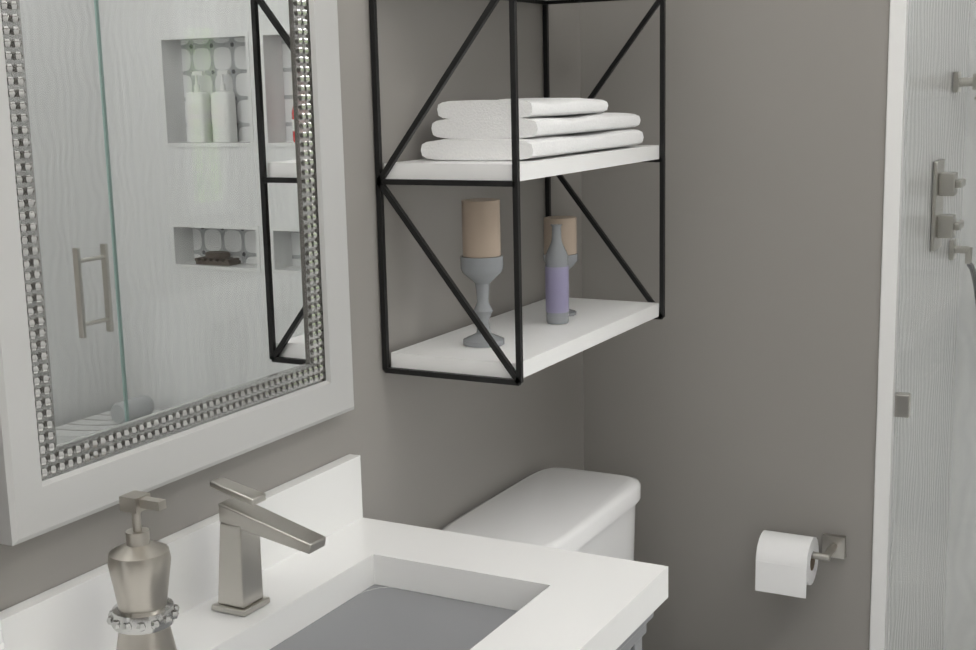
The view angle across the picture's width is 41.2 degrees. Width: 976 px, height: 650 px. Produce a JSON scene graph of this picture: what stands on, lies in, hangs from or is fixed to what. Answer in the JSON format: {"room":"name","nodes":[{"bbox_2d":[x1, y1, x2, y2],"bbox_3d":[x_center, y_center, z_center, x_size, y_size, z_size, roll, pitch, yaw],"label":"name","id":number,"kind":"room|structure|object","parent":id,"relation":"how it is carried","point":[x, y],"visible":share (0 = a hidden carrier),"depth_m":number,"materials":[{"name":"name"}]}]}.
{"room":"bathroom","nodes":[
{"label":"bathroom","id":0,"kind":"room"},
{"bbox_2d":[0,0,583,611],"bbox_3d":[-0.705,0.087,1.172,0.100,2.520,3.650,4,12,28],"label":"wall","id":1,"kind":"structure","parent":0,"point":[436,452],"depth_m":2.15,"materials":[{"name":"grey paint"}]},
{"bbox_2d":[0,623,4,649],"bbox_3d":[-0.567,0.225,1.279,0.060,0.396,0.165,4,12,28],"label":"towel ring","id":2,"kind":"object","parent":1,"relation":"attached to","point":[2,646],"visible":1,"depth_m":1.35,"materials":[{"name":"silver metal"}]},
{"bbox_2d":[0,0,353,545],"bbox_3d":[-0.377,-0.269,1.596,0.034,0.915,0.654,4,12,28],"label":"mirror","id":3,"kind":"object","parent":1,"relation":"attached to","point":[174,292],"visible":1,"depth_m":1.58,"materials":[{"name":"mirror"}]},
{"bbox_2d":[369,0,665,385],"bbox_3d":[0.075,-0.431,2.200,0.248,0.942,0.627,4,12,28],"label":"wall shelf","id":4,"kind":"object","parent":1,"relation":"attached to","point":[534,341],"visible":0.92,"depth_m":2.05,"materials":[{"name":"white"}]},
{"bbox_2d":[460,198,503,347],"bbox_3d":[-0.009,-0.085,2.099,0.070,0.235,0.070,4,12,28],"label":"candle","id":5,"kind":"object","parent":4,"relation":"on","point":[481,262],"visible":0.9,"depth_m":2.07,"materials":[{"name":"beige wax"},{"name":"gray ceramic"}]},
{"bbox_2d":[421,98,643,160],"bbox_3d":[0.088,-0.341,2.216,0.200,0.093,0.460,4,12,28],"label":"folded towels","id":6,"kind":"object","parent":4,"relation":"on","point":[476,130],"visible":0.94,"depth_m":2.06,"materials":[{"name":"white fabric"}]},
{"bbox_2d":[545,224,568,323],"bbox_3d":[0.121,-0.090,2.282,0.042,0.174,0.042,4,12,28],"label":"perfume","id":7,"kind":"object","parent":4,"relation":"on","point":[557,283],"visible":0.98,"depth_m":2.27,"materials":[{"name":"purple glass"}]},
{"bbox_2d":[543,216,577,315],"bbox_3d":[0.132,-0.107,2.365,0.064,0.178,0.064,4,12,28],"label":"candle","id":8,"kind":"object","parent":4,"relation":"on","point":[569,232],"visible":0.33,"depth_m":2.33,"materials":[{"name":"beige wax"},{"name":"gray ceramic"}]},
{"bbox_2d":[580,0,970,649],"bbox_3d":[0.673,-0.282,3.036,0.745,2.520,1.000,4,12,28],"label":"wall","id":9,"kind":"structure","parent":0,"point":[730,406],"depth_m":2.61,"materials":[{"name":"grey paint"}]},
{"bbox_2d":[755,530,845,598],"bbox_3d":[0.614,0.464,2.564,0.157,0.107,0.121,4,12,28],"label":"toilet paper holder","id":10,"kind":"object","parent":9,"relation":"attached to","point":[787,564],"visible":1,"depth_m":2.53,"materials":[{"name":"white paper"}]},
{"bbox_2d":[869,0,908,649],"bbox_3d":[0.759,-0.176,2.438,0.030,2.520,0.022,4,12,28],"label":"trim","id":11,"kind":"structure","parent":9,"relation":"attached to","point":[895,123],"depth_m":2.46,"materials":[{"name":"white paint"}]},
{"bbox_2d":[930,159,965,251],"bbox_3d":[0.984,-0.257,2.771,0.052,0.190,0.105,4,12,28],"label":"shower valve","id":12,"kind":"object","parent":9,"relation":"attached to","point":[939,173],"depth_m":2.75,"materials":[{"name":"silver metal"}]},
{"bbox_2d":[949,72,975,303],"bbox_3d":[1.155,-0.298,2.909,0.220,0.865,0.084,4,12,28],"label":"shower","id":13,"kind":"object","parent":9,"relation":"attached to","point":[953,241],"depth_m":2.98,"materials":[{"name":"silver metal"}]},
{"bbox_2d":[943,0,975,649],"bbox_3d":[1.848,-0.277,2.858,1.495,2.520,0.204,4,12,28],"label":"wall","id":14,"kind":"structure","parent":0,"point":[959,475],"depth_m":3.22,"materials":[{"name":"tile"}]},
{"bbox_3d":[0.548,1.364,1.317,2.340,0.100,4.650,4,12,28],"label":"floor","id":15,"kind":"structure","parent":0,"visible":0},
{"bbox_2d":[0,454,667,649],"bbox_3d":[-0.361,0.809,1.246,0.527,1.057,1.660,4,12,28],"label":"bathroom vanity","id":16,"kind":"object","parent":15,"relation":"on","point":[314,560],"visible":1,"depth_m":1.70,"materials":[{"name":"white stone"}]},
{"bbox_2d":[107,490,178,649],"bbox_3d":[-0.393,0.294,1.469,0.082,0.212,0.079,4,12,28],"label":"soap dispenser","id":17,"kind":"object","parent":16,"relation":"on","point":[143,614],"visible":1,"depth_m":1.45,"materials":[{"name":"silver metal"}]},
{"bbox_2d":[209,476,325,616],"bbox_3d":[-0.277,0.284,1.635,0.158,0.168,0.054,4,12,28],"label":"faucet","id":18,"kind":"object","parent":16,"relation":"on","point":[243,523],"depth_m":1.64,"materials":[{"name":"silver metal"}]},
{"bbox_2d":[442,467,640,560],"bbox_3d":[0.340,0.733,2.311,0.744,0.795,0.468,4,12,28],"label":"toilet","id":19,"kind":"object","parent":15,"relation":"on","point":[584,511],"visible":0.46,"depth_m":2.35,"materials":[{"name":"white ceramic"}]},
{"bbox_3d":[1.402,1.051,2.321,1.429,0.120,0.140,4,12,28],"label":"sill","id":20,"kind":"structure","parent":15,"relation":"on","visible":0},
{"bbox_2d":[888,0,975,649],"bbox_3d":[1.105,-0.022,2.305,0.730,2.006,0.024,4,12,28],"label":"glass","id":21,"kind":"object","parent":20,"relation":"on","point":[903,405],"visible":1,"depth_m":2.46,"materials":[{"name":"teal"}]}
]}

